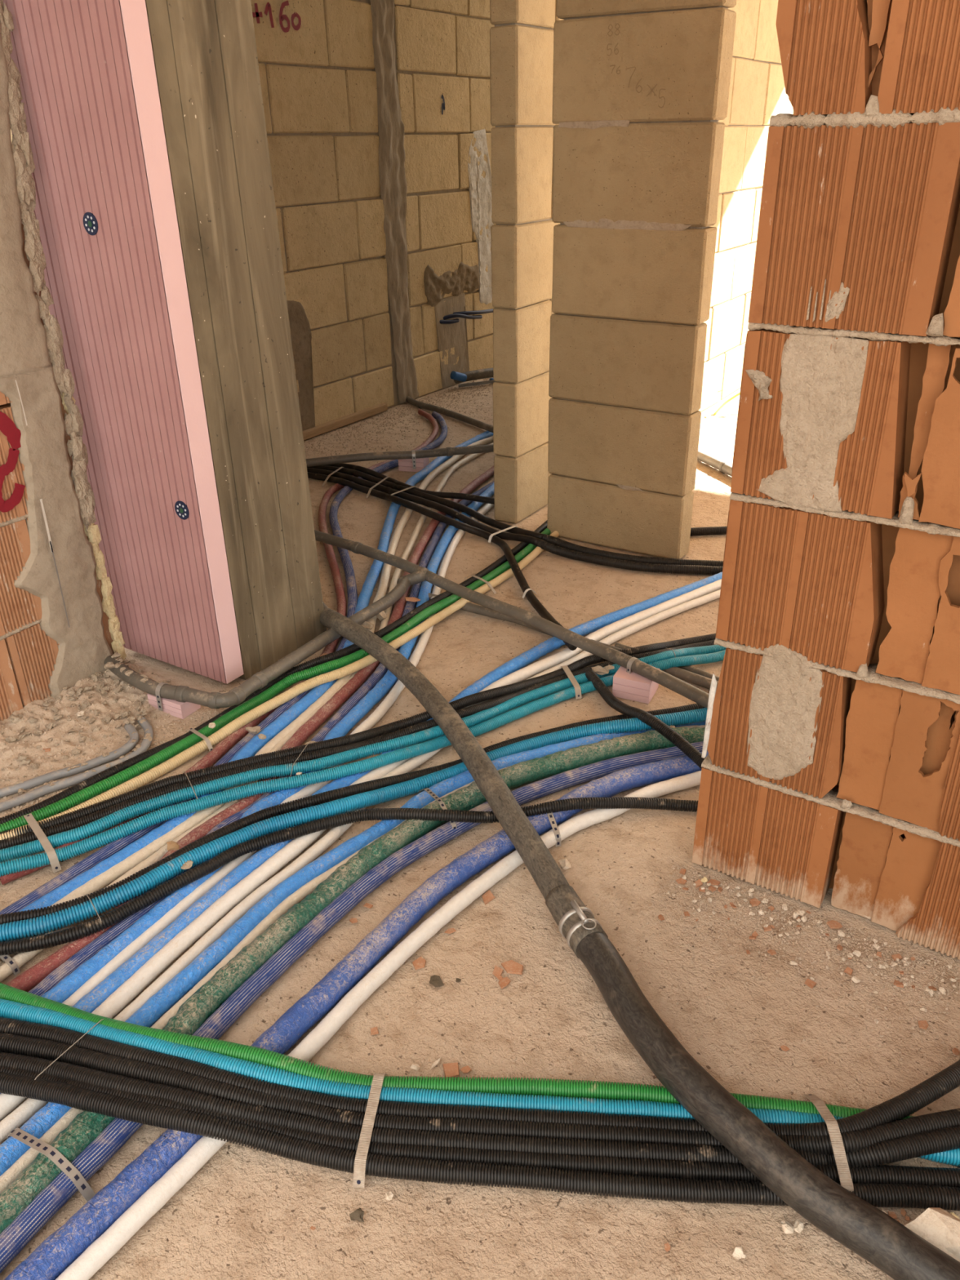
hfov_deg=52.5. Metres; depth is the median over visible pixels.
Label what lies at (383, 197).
wall
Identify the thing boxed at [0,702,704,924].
conduit
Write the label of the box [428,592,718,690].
drain pipe
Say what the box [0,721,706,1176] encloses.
insulated pipe
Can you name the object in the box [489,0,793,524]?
wall
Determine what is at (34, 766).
lump
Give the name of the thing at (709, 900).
crumb
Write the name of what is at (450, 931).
chip
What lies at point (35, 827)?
strap
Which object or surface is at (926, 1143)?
conduit
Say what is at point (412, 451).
strap
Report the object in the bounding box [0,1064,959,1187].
conduit
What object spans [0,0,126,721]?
wall
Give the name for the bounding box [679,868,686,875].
chip
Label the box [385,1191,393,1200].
stone
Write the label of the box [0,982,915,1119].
conduit
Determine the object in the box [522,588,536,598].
cable tie
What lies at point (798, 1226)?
stone
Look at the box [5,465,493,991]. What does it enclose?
insulated pipe
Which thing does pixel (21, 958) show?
insulated pipe
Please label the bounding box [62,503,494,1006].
insulated pipe
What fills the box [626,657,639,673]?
strap
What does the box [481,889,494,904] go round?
chip
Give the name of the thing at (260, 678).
socket
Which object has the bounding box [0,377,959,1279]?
floor
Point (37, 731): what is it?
lump
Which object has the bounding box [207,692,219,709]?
socket
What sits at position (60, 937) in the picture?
conduit
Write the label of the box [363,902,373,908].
chip
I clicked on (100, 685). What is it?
lump
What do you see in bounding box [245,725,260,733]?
clod
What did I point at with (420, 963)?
chip
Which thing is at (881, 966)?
crumb
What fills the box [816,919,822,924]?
crumb
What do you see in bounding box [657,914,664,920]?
chip
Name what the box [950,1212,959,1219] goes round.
crumb
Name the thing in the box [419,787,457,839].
strap
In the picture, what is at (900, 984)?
chip
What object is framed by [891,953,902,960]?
chip
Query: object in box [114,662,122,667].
crust
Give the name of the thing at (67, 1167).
strap
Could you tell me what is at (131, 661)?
lump
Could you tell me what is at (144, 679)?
crust
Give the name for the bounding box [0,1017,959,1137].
conduit
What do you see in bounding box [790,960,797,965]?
crumb
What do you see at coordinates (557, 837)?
strap
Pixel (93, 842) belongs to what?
conduit
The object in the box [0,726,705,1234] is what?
insulated pipe
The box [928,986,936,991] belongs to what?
chip
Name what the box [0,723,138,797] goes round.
pipe
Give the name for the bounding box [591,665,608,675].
mortar splash
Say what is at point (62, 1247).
insulated pipe
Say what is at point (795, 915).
crumb
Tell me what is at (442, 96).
black mark
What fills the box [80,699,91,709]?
lump
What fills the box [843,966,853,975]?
chip
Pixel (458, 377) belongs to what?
pipe stub
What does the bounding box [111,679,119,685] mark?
lump
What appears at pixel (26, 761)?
lump
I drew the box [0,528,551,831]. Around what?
conduit
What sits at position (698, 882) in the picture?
chip
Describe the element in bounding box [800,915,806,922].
crumb
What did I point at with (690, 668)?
drain pipe
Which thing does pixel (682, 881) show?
chip
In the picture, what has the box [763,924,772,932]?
chip
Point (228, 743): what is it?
insulated pipe
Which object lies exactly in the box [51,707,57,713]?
lump
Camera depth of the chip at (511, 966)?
1.75 m
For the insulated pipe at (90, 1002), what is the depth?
1.99 m
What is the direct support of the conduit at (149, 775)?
on the floor at (653, 840)
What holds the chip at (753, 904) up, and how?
on the floor at (653, 840)
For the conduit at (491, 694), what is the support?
on the floor at (653, 840)
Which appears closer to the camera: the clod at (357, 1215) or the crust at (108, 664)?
the clod at (357, 1215)
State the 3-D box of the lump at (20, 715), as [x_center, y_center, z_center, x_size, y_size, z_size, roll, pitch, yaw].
[-1.165,0.193,2.465,0.015,0.011,0.021,-19,32,-30]
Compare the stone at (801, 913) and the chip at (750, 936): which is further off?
the stone at (801, 913)
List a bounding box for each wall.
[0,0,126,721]
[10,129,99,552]
[250,0,496,440]
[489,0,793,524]
[691,0,959,959]
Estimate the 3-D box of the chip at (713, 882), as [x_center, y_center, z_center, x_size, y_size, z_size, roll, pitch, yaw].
[0.467,0.484,1.942,0.021,0.004,0.021,19,33,34]
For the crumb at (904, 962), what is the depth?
1.74 m
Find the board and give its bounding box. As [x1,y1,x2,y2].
[3,0,244,684]
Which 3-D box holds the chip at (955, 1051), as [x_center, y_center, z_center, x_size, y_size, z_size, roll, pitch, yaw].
[0.772,0.668,1.579,0.012,0.007,0.013,3,28,8]
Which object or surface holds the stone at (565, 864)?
on the floor at (653, 840)
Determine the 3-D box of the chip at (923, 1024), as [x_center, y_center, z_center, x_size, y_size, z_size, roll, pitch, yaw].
[0.741,0.644,1.626,0.019,0.007,0.015,-6,28,-9]
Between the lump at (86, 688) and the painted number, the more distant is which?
the painted number
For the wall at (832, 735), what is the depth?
1.54 m
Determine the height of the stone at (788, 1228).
0.010 m
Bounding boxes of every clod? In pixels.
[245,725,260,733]
[257,733,266,739]
[349,1208,364,1222]
[360,621,373,629]
[376,610,386,620]
[429,974,444,987]
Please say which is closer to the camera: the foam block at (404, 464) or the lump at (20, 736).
the lump at (20, 736)
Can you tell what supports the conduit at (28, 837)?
on the floor at (653, 840)
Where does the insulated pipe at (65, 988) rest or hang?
on the floor at (653, 840)
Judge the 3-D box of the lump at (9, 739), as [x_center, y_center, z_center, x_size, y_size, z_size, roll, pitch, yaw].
[-1.156,0.243,2.394,0.028,0.018,0.018,9,29,18]
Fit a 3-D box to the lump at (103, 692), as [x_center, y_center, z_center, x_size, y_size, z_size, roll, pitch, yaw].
[-1.002,0.140,2.585,0.020,0.016,0.023,-21,33,-33]
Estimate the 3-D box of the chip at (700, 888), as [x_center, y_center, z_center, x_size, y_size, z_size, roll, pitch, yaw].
[0.440,0.495,1.926,0.012,0.006,0.008,6,28,14]
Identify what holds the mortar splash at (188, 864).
on the conduit at (29, 927)
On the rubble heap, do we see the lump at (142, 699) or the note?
the lump at (142, 699)
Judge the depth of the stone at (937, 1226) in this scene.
1.27 m
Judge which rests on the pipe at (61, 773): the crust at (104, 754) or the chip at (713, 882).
the crust at (104, 754)
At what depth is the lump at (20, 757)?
2.33 m
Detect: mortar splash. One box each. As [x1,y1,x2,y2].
[180,860,193,869]
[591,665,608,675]
[604,664,614,670]
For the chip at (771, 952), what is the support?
on the floor at (653, 840)
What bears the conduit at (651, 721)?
on the floor at (653, 840)
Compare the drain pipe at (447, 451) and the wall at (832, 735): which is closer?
the wall at (832, 735)
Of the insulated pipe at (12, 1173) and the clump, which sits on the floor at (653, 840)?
the insulated pipe at (12, 1173)
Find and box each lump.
[5,736,16,742]
[7,714,22,723]
[16,712,23,718]
[16,733,26,740]
[16,755,27,760]
[17,726,25,733]
[17,788,27,795]
[18,759,31,765]
[27,715,38,723]
[29,762,39,768]
[34,728,42,735]
[43,698,53,706]
[44,722,53,729]
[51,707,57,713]
[53,715,62,719]
[54,694,62,699]
[66,688,75,694]
[67,728,76,733]
[71,748,81,754]
[77,686,84,693]
[78,735,86,742]
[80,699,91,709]
[81,715,88,720]
[82,685,93,692]
[88,717,95,724]
[91,674,97,681]
[91,724,101,731]
[93,671,102,677]
[93,709,100,715]
[96,682,104,689]
[99,689,106,694]
[100,685,109,690]
[102,713,111,723]
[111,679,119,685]
[112,684,122,693]
[114,713,122,719]
[115,723,122,728]
[123,720,130,724]
[125,710,130,716]
[127,715,135,720]
[128,659,135,663]
[138,697,145,701]
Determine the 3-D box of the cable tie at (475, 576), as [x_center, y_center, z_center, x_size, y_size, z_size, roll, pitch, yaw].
[0.001,-0.192,3.231,0.010,0.027,0.166,-20,33,-32]
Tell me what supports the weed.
on the floor at (653, 840)
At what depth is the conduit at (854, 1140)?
1.45 m
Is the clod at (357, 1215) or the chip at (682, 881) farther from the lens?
the chip at (682, 881)
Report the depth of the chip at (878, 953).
1.77 m
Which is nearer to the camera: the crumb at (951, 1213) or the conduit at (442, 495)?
the crumb at (951, 1213)
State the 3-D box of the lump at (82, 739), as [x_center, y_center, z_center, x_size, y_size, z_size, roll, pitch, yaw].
[-0.993,0.246,2.428,0.021,0.014,0.024,3,28,8]
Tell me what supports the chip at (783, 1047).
on the floor at (653, 840)
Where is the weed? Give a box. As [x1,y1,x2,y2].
[713,390,740,415]
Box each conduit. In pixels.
[0,520,547,823]
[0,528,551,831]
[0,530,559,839]
[0,633,715,839]
[0,639,715,849]
[0,644,726,862]
[0,649,725,876]
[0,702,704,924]
[0,707,707,942]
[0,796,697,955]
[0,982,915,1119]
[0,998,959,1166]
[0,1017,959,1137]
[0,1032,959,1155]
[0,1052,959,1168]
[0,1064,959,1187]
[0,1071,959,1210]
[306,465,723,567]
[306,467,723,575]
[307,471,577,650]
[325,462,494,504]
[585,669,705,769]
[689,525,727,536]
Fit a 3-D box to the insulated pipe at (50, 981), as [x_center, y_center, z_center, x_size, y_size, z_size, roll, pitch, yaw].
[-0.320,-0.018,2.910,0.256,0.031,3.499,7,29,16]
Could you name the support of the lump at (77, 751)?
on the rubble heap
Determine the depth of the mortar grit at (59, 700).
2.46 m
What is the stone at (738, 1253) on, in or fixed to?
on the floor at (653, 840)
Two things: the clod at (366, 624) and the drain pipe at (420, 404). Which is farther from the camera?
the drain pipe at (420, 404)
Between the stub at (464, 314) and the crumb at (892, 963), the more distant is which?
the stub at (464, 314)
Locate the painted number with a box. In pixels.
[252,0,301,32]
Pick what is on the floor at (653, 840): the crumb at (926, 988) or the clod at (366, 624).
the crumb at (926, 988)
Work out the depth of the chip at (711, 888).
1.93 m
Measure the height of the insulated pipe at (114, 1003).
0.033 m
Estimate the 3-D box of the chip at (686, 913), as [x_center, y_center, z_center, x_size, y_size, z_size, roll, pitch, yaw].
[0.397,0.525,1.868,0.010,0.004,0.011,-3,27,-4]
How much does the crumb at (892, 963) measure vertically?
0.008 m
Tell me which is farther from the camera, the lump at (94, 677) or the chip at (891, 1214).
the lump at (94, 677)
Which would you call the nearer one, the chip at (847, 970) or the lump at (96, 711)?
the chip at (847, 970)
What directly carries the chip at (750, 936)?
on the floor at (653, 840)
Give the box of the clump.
[166,840,179,850]
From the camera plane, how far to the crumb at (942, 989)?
1.68 m
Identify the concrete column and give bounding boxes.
[145,0,326,679]
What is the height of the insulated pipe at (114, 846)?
0.033 m
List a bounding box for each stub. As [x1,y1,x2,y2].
[440,308,493,324]
[450,368,495,386]
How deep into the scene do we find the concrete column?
2.38 m
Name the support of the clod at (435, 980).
on the floor at (653, 840)
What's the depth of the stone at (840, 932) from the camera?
1.80 m
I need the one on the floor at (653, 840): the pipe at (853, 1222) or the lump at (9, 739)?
the pipe at (853, 1222)
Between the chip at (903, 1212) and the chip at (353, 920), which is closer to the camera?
the chip at (903, 1212)
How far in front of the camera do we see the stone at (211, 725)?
2.40 m
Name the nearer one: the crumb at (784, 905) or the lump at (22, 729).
the crumb at (784, 905)
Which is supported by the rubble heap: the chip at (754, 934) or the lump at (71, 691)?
the lump at (71, 691)
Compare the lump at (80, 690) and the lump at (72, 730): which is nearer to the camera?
the lump at (72, 730)
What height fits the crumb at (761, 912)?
0.008 m
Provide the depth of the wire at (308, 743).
2.25 m
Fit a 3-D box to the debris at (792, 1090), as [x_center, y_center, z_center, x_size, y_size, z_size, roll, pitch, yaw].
[0.149,0.661,1.617,1.602,0.002,1.151,15,32,29]
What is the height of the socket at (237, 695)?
0.042 m
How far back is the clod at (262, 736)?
2.36 m
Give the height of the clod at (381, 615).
0.028 m
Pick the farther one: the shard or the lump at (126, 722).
the lump at (126, 722)
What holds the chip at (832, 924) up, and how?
on the floor at (653, 840)
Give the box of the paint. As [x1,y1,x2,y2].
[0,411,25,512]
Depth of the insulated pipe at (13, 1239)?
1.74 m
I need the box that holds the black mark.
[441,94,444,115]
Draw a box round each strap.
[0,955,20,975]
[7,1128,95,1201]
[23,813,61,872]
[155,682,168,711]
[189,728,213,751]
[352,1072,388,1188]
[411,449,416,469]
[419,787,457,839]
[546,812,560,847]
[560,665,582,698]
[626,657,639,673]
[803,1093,853,1192]
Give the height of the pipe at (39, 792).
0.021 m
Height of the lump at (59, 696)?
0.013 m
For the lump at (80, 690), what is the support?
on the rubble heap
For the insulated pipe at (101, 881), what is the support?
on the floor at (653, 840)
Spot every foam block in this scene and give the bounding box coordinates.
[146,693,200,719]
[398,457,429,471]
[612,666,659,703]
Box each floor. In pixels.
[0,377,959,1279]
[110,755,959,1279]
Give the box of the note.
[606,22,665,107]
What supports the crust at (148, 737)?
on the pipe at (39, 792)
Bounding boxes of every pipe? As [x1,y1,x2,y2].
[0,408,438,884]
[0,411,447,915]
[0,435,493,959]
[0,442,493,982]
[0,572,722,1093]
[0,578,721,1120]
[0,589,720,1142]
[0,715,153,812]
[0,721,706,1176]
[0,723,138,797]
[0,724,705,1193]
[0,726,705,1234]
[0,741,707,1273]
[4,751,708,1279]
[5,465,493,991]
[17,431,493,911]
[28,480,493,996]
[40,482,493,1003]
[55,770,701,1279]
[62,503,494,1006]
[104,576,410,709]
[306,444,493,466]
[314,529,709,708]
[320,601,959,1279]
[405,395,493,432]
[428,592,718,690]
[614,642,719,680]
[697,448,732,476]
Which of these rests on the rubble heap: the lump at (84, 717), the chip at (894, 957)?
the lump at (84, 717)
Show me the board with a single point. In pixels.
(115, 278)
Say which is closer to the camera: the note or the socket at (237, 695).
the socket at (237, 695)
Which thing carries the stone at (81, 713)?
on the rubble heap
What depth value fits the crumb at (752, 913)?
1.86 m
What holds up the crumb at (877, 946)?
on the floor at (653, 840)
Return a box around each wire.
[34,1018,103,1079]
[85,893,104,931]
[182,771,197,799]
[289,742,311,777]
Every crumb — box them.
[700,876,707,882]
[706,897,711,902]
[747,887,754,892]
[748,911,755,915]
[758,909,764,915]
[782,903,787,910]
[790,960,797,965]
[793,911,798,919]
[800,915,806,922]
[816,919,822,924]
[826,950,830,956]
[831,937,838,942]
[846,952,853,957]
[851,975,860,982]
[852,950,861,956]
[872,943,879,950]
[878,963,885,968]
[889,960,897,966]
[902,960,908,965]
[920,1005,927,1012]
[923,986,930,991]
[928,989,934,995]
[938,986,946,994]
[949,977,956,982]
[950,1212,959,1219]
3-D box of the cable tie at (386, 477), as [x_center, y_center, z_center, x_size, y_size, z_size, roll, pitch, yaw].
[-0.432,-0.648,4.122,0.010,0.032,0.205,10,29,20]
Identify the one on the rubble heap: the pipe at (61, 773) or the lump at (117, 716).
the lump at (117, 716)
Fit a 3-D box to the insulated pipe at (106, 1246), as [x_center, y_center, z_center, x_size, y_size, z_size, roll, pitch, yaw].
[0.058,0.535,1.826,2.220,0.033,0.285,-24,35,-37]
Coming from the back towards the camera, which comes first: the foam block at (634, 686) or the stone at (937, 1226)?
the foam block at (634, 686)
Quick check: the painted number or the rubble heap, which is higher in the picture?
the painted number
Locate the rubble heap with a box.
[0,662,206,817]
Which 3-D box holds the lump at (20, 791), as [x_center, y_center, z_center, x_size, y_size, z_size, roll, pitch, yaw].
[-1.056,0.348,2.248,0.018,0.016,0.022,-6,28,-9]
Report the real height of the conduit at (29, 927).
0.065 m
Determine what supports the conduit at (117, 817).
on the floor at (653, 840)
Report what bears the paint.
attached to the wall at (60, 624)
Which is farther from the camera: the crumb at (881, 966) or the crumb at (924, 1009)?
the crumb at (881, 966)
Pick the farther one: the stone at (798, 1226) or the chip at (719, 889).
the chip at (719, 889)
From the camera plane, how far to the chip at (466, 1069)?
1.56 m
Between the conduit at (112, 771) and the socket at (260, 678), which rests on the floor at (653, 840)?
the conduit at (112, 771)
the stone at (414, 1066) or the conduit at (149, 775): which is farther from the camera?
the conduit at (149, 775)
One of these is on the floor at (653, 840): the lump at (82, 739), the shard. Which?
the shard
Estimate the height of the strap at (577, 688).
0.028 m
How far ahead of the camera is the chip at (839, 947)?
1.78 m
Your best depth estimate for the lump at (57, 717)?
2.47 m
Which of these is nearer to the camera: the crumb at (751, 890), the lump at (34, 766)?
the crumb at (751, 890)
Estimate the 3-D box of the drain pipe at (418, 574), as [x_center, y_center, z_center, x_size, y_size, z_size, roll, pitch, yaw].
[-0.063,-0.119,2.982,2.756,0.060,0.158,24,36,39]
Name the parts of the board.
washer plate, washer plate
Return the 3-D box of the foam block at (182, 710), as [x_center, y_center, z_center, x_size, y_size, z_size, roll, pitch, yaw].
[-0.809,0.161,2.572,0.120,0.042,0.065,14,31,26]
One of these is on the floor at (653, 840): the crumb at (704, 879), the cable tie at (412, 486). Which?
the crumb at (704, 879)
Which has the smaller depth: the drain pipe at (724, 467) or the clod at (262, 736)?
the clod at (262, 736)
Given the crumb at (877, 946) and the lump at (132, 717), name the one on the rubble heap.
the lump at (132, 717)
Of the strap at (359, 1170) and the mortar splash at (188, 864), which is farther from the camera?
the mortar splash at (188, 864)
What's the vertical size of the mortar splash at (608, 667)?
0.008 m
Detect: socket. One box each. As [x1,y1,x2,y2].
[173,685,188,702]
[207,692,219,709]
[228,687,245,705]
[251,671,267,688]
[351,541,361,554]
[417,400,422,408]
[445,447,452,456]
[718,461,728,473]
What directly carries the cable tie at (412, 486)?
attached to the conduit at (535, 603)
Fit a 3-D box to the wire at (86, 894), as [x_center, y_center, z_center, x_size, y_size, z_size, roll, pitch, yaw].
[-0.730,0.510,1.840,0.002,0.028,0.106,-19,32,-31]
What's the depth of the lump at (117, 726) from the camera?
2.48 m
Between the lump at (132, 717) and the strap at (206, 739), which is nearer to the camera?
the strap at (206, 739)
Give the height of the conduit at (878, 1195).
0.073 m
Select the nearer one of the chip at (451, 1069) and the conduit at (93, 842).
the chip at (451, 1069)
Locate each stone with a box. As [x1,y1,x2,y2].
[75,711,84,716]
[208,722,215,728]
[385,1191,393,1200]
[409,1063,419,1071]
[558,858,571,870]
[732,1244,746,1260]
[781,1221,793,1234]
[793,1218,803,1232]
[795,910,804,915]
[837,929,845,937]
[904,1207,959,1262]
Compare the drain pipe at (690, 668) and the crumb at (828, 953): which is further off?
the drain pipe at (690, 668)
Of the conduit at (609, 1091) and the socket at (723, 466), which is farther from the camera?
the socket at (723, 466)
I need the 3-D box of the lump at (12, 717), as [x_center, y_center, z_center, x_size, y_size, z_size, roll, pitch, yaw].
[-1.168,0.198,2.443,0.034,0.021,0.025,-12,29,-20]
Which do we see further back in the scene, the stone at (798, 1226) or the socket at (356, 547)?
the socket at (356, 547)
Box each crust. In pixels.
[102,752,109,756]
[103,662,115,669]
[111,651,120,657]
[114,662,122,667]
[124,670,133,675]
[140,677,147,683]
[142,735,151,741]
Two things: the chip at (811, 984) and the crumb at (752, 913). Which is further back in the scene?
the crumb at (752, 913)
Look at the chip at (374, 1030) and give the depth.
1.63 m
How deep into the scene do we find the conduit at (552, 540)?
3.58 m
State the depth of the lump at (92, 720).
2.49 m
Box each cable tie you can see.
[321,466,343,486]
[365,476,389,497]
[390,485,417,502]
[466,575,497,594]
[488,525,517,542]
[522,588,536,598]
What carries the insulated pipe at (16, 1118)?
on the floor at (653, 840)
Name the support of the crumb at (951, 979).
on the floor at (653, 840)
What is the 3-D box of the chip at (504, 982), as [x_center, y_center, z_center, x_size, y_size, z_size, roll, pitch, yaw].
[0.043,0.606,1.721,0.022,0.005,0.022,-12,29,-21]
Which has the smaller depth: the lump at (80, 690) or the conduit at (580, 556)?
the lump at (80, 690)
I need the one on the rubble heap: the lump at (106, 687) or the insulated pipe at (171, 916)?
the lump at (106, 687)
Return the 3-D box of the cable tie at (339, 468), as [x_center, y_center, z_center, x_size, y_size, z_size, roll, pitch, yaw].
[-0.646,-0.720,4.275,0.010,0.027,0.207,8,29,17]
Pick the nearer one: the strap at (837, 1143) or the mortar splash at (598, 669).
the strap at (837, 1143)
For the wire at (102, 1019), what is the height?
0.038 m
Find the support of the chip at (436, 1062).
on the floor at (653, 840)
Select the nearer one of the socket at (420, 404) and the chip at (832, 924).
the chip at (832, 924)
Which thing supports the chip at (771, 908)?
on the floor at (653, 840)
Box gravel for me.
[629,863,959,1092]
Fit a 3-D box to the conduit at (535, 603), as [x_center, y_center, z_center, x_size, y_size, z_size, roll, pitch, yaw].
[-0.280,-0.450,3.712,0.391,0.060,2.373,-19,32,-31]
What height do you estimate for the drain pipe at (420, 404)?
0.070 m
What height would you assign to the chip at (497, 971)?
0.006 m
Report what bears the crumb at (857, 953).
on the floor at (653, 840)
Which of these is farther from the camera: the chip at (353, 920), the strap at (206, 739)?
the strap at (206, 739)
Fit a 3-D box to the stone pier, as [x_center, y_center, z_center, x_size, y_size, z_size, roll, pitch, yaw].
[0.472,-1.570,2.924,0.535,2.748,0.105,15,32,29]
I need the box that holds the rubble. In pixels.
[303,377,493,456]
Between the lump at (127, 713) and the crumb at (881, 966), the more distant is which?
the lump at (127, 713)
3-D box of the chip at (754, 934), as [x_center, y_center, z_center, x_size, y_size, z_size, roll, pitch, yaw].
[0.513,0.550,1.816,0.014,0.008,0.010,-16,31,-27]
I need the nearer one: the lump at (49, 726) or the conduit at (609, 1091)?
the conduit at (609, 1091)
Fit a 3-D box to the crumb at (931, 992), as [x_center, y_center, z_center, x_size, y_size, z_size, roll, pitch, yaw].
[0.781,0.611,1.683,0.011,0.009,0.010,-1,27,0]
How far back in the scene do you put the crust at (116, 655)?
2.67 m
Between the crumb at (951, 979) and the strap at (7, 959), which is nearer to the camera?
the crumb at (951, 979)
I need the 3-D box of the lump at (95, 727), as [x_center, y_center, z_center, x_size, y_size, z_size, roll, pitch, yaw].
[-0.975,0.224,2.466,0.024,0.013,0.019,5,28,12]
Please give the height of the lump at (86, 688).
0.016 m
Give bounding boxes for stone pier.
[546,0,736,559]
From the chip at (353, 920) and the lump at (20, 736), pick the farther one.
the lump at (20, 736)
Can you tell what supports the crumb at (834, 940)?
on the floor at (653, 840)
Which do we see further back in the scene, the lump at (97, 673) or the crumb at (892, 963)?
the lump at (97, 673)
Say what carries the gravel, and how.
on the floor at (653, 840)
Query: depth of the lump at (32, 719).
2.45 m
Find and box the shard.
[43,747,50,751]
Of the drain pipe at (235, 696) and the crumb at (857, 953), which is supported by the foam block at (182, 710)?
the drain pipe at (235, 696)
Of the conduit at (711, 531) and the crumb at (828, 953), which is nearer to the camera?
the crumb at (828, 953)
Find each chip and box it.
[349,917,357,923]
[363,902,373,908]
[370,1026,378,1035]
[404,596,420,601]
[412,956,426,969]
[431,1057,441,1069]
[442,1062,459,1079]
[444,928,456,933]
[460,1066,471,1073]
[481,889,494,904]
[492,965,503,977]
[497,977,510,988]
[501,960,523,974]
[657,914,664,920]
[664,1242,670,1252]
[675,878,686,884]
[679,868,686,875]
[684,911,689,916]
[694,879,702,888]
[698,887,705,892]
[706,879,720,885]
[708,885,716,892]
[717,887,722,892]
[749,897,760,905]
[749,901,758,906]
[749,935,756,939]
[751,930,758,937]
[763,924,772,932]
[767,949,776,955]
[768,906,774,911]
[780,1044,789,1051]
[804,978,816,988]
[826,920,842,928]
[836,944,842,951]
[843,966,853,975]
[875,951,881,957]
[888,1211,897,1218]
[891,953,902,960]
[895,982,903,987]
[900,1208,906,1216]
[917,1020,928,1029]
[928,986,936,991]
[951,1048,959,1055]
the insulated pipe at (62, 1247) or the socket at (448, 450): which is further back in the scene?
the socket at (448, 450)
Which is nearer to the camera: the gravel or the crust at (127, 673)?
the gravel
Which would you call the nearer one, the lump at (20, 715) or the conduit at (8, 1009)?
the conduit at (8, 1009)
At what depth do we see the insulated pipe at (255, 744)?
2.42 m
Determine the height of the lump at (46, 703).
0.013 m
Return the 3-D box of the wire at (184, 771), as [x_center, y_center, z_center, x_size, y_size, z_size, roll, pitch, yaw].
[-0.653,0.326,2.189,0.002,0.034,0.164,-14,30,-24]
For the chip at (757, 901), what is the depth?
1.89 m
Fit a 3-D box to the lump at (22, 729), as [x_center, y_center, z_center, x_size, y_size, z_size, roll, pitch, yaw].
[-1.145,0.226,2.422,0.022,0.015,0.020,2,28,6]
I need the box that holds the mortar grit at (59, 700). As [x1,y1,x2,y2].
[0,662,224,813]
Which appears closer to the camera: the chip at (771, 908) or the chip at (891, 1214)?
the chip at (891, 1214)
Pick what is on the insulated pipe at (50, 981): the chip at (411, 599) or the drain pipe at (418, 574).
the chip at (411, 599)
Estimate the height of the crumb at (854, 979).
0.007 m
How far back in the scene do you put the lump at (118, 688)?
2.60 m
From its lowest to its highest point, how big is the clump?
0.017 m
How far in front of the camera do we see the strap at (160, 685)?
2.53 m
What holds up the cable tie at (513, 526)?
attached to the conduit at (552, 540)
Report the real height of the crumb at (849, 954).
0.007 m
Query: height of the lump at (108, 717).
0.018 m
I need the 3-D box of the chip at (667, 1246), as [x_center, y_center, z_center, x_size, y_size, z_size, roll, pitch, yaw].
[0.252,0.816,1.308,0.009,0.002,0.010,-13,30,-22]

